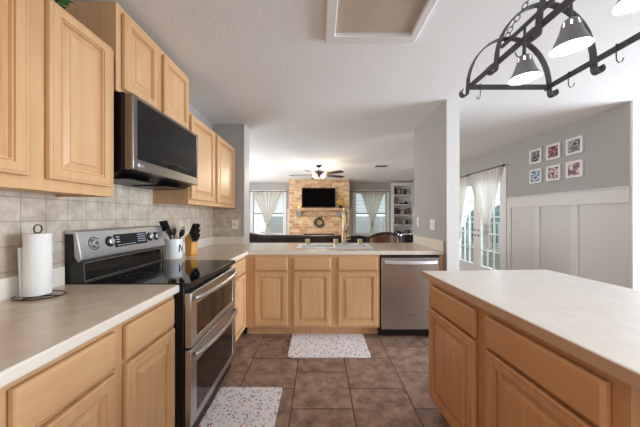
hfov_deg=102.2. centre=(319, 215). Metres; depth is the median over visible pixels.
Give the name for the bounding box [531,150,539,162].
photo
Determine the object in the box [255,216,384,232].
fence
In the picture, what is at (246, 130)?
trim
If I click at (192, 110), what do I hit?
wall
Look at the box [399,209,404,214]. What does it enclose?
photo frame
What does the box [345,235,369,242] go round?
armchair
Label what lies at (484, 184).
curtain
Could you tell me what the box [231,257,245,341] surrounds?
base cabinet
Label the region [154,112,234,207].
upper cabinet
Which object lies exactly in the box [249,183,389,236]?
wall
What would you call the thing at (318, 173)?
ceiling fan
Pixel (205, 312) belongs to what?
oven range
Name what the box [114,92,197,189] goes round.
microwave
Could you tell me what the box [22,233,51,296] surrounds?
paper towel roll
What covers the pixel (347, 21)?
ceiling panel
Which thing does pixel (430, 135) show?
wall
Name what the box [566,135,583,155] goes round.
picture frame
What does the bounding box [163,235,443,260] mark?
countertop
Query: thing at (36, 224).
paper towel holder
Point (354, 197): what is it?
window
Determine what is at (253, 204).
window
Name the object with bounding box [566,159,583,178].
picture frame
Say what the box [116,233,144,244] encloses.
control panel
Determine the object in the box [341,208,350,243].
kitchen faucet
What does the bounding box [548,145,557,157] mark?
photo
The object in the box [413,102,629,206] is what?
wall
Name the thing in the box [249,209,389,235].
trim
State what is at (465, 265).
door
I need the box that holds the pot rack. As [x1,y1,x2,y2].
[459,0,639,97]
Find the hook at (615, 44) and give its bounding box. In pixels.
[615,44,623,62]
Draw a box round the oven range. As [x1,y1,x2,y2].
[64,225,237,426]
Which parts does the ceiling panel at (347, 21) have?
panel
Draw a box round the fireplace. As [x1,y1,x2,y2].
[289,179,348,240]
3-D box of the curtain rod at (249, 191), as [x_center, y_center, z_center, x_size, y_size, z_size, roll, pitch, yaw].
[-1.830,-0.881,9.254,1.364,0.060,0.091,0,0,0]
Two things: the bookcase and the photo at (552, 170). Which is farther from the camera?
the bookcase
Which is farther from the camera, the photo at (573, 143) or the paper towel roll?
the photo at (573, 143)
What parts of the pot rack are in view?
chain, rail, bulb, bulb, rail, bulb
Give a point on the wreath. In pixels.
(316, 219)
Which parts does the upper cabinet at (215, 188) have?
door, frame, door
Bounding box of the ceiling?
[70,0,639,182]
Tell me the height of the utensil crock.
0.171 m
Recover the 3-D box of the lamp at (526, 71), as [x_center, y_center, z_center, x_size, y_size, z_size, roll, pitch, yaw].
[1.020,-0.809,1.280,0.132,0.260,0.132,0,0,0]
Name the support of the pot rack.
hanging from the ceiling
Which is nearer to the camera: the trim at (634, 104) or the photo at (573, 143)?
the trim at (634, 104)
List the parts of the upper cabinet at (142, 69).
door, frame, door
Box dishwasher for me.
[378,255,439,334]
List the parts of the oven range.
knob, knob, control panel, riser trim, riser glass, oven door, oven door, handle, handle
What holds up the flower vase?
on the fireplace
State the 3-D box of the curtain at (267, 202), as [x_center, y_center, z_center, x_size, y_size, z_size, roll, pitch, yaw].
[-1.860,-0.013,9.212,1.070,1.717,0.112,0,0,0]
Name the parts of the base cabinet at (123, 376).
drawer, door, drawer, door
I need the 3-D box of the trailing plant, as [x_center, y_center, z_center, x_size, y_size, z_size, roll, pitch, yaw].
[-1.275,-0.984,1.239,0.147,0.203,0.170,0,0,-16]
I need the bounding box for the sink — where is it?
[296,244,373,248]
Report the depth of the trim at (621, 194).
3.35 m
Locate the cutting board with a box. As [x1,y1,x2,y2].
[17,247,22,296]
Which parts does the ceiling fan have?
blade, blade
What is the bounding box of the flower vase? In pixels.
[337,198,343,207]
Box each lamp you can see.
[508,27,541,85]
[549,3,594,57]
[612,0,639,15]
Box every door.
[460,181,476,270]
[477,174,501,269]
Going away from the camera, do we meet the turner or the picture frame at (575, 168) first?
the turner
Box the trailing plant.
[54,0,75,8]
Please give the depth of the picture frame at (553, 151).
3.58 m
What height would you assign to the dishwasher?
0.872 m
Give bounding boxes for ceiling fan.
[289,165,343,179]
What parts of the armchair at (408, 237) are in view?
backrest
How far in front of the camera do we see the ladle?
2.16 m
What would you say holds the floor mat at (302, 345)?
on the floor
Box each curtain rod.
[249,191,286,191]
[351,191,389,191]
[468,164,505,175]
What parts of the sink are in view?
bowl, bowl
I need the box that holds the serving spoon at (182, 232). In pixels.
[179,229,184,238]
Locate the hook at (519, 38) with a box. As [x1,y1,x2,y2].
[514,38,523,57]
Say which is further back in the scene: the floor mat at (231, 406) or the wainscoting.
the wainscoting
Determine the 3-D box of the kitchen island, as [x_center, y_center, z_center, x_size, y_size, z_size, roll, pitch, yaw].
[1.166,0.827,1.136,0.880,0.914,1.262,0,0,-3]
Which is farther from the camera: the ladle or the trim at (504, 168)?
the trim at (504, 168)
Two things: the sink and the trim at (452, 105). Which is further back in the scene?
the sink
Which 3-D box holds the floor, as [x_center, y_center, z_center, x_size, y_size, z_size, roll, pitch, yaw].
[1.550,1.334,3.525,9.900,0.100,11.850,0,0,0]
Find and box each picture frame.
[529,148,542,164]
[529,168,542,183]
[546,142,560,160]
[546,164,560,181]
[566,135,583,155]
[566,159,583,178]
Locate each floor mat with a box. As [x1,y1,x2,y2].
[198,387,281,426]
[287,333,370,357]
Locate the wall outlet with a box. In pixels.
[430,219,434,229]
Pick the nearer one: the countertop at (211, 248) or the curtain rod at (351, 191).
the countertop at (211, 248)
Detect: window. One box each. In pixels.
[250,190,285,234]
[352,190,388,235]
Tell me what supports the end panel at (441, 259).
on the floor
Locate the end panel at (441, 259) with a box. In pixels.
[438,255,443,270]
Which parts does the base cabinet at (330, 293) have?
drawer, door, drawer, door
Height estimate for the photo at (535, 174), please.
0.158 m
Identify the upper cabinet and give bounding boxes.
[0,0,113,196]
[62,1,188,129]
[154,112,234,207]
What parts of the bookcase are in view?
shelf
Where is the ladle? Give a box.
[166,229,172,238]
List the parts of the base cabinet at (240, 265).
drawer, door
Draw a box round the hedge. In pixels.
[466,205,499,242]
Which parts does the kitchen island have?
drawer, door, door, drawer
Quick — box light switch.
[232,220,237,228]
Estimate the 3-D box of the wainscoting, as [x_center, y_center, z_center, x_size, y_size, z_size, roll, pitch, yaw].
[3.267,0.519,3.591,0.006,1.330,1.758,0,0,0]
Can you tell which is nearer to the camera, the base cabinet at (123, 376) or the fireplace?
the base cabinet at (123, 376)
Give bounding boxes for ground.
[279,227,497,250]
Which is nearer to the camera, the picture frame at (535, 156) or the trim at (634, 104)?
the trim at (634, 104)
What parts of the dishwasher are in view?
handle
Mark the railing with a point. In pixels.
(471, 222)
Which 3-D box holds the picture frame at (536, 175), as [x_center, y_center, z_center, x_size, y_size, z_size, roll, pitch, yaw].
[3.257,-0.598,3.880,0.023,0.212,0.212,0,0,0]
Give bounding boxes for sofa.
[249,233,341,242]
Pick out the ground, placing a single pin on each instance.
(462, 233)
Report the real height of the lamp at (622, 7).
0.260 m
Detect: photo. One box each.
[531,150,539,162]
[531,170,539,181]
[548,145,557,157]
[548,166,557,178]
[568,138,579,152]
[568,162,579,175]
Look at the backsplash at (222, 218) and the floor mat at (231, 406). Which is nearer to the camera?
the floor mat at (231, 406)
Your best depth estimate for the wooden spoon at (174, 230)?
2.30 m
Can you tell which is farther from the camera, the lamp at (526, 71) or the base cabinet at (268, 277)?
the base cabinet at (268, 277)
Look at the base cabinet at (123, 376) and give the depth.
0.94 m
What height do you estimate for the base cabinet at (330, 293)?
0.874 m
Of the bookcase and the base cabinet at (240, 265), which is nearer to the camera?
the base cabinet at (240, 265)
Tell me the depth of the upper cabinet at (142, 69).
1.51 m
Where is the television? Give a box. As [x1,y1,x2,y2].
[302,188,334,207]
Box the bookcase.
[390,182,412,232]
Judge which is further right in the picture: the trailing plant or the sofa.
the sofa
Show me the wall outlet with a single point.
(432, 221)
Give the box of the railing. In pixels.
[466,221,499,251]
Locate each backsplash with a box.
[0,184,212,277]
[213,209,240,236]
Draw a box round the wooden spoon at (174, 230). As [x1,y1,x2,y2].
[172,228,176,238]
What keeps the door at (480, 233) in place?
in the wall at (606, 154)
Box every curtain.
[252,192,281,234]
[360,192,383,235]
[460,176,468,240]
[469,167,501,248]
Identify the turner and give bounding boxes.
[159,220,170,238]
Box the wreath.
[314,217,323,227]
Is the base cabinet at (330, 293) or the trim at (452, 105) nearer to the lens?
the trim at (452, 105)
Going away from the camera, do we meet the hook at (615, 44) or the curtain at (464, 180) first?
the hook at (615, 44)
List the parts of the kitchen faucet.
spout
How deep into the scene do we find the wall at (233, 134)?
3.38 m
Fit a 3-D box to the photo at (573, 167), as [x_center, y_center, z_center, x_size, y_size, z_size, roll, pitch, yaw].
[3.261,-0.598,3.293,0.014,0.158,0.158,0,0,0]
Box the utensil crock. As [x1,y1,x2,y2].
[165,238,182,258]
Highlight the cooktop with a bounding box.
[79,260,234,288]
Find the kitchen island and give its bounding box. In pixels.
[422,270,639,426]
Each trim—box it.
[244,124,248,243]
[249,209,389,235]
[446,99,459,270]
[468,165,506,269]
[506,186,629,276]
[630,100,639,289]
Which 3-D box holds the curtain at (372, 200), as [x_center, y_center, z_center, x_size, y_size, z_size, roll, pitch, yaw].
[1.900,-0.013,9.212,0.890,1.717,0.112,0,0,0]
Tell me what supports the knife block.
on the countertop at (211, 248)
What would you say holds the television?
on the fireplace
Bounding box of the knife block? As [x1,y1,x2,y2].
[185,234,197,255]
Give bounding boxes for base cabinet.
[0,295,174,426]
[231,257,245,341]
[245,255,291,333]
[291,255,379,333]
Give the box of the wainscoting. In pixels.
[512,203,629,287]
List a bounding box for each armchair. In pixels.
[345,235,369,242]
[367,232,399,242]
[397,233,413,242]
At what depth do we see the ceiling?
2.23 m
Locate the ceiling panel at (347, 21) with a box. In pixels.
[325,0,436,43]
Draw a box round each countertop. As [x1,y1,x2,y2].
[0,266,178,388]
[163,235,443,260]
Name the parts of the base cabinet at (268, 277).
drawer, door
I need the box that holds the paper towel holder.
[11,224,66,300]
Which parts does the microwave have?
door glass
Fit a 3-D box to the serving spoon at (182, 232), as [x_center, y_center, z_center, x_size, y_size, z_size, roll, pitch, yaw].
[-1.249,0.236,2.283,0.111,0.236,0.025,0,0,-19]
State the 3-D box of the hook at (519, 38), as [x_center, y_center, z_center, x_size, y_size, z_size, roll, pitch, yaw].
[0.798,-0.671,1.030,0.035,0.081,0.004,0,0,0]
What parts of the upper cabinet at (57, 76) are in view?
door, door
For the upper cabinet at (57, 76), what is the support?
attached to the wall at (192, 110)
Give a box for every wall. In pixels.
[53,0,212,188]
[213,124,243,236]
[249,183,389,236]
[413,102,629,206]
[414,101,445,270]
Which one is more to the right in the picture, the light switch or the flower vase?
the flower vase
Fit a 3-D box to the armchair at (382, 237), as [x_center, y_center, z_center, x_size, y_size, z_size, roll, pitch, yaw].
[1.060,0.767,4.279,0.538,1.038,0.513,0,0,0]
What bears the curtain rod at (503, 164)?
attached to the wall at (606, 154)
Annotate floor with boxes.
[196,251,499,426]
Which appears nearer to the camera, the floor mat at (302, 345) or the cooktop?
the cooktop
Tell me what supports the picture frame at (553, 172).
attached to the wall at (606, 154)
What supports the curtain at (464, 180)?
hanging from the curtain rod
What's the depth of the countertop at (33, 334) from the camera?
0.97 m
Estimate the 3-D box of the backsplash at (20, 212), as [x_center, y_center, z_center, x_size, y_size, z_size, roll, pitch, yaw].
[-1.392,0.084,1.190,0.006,0.600,4.380,0,0,0]

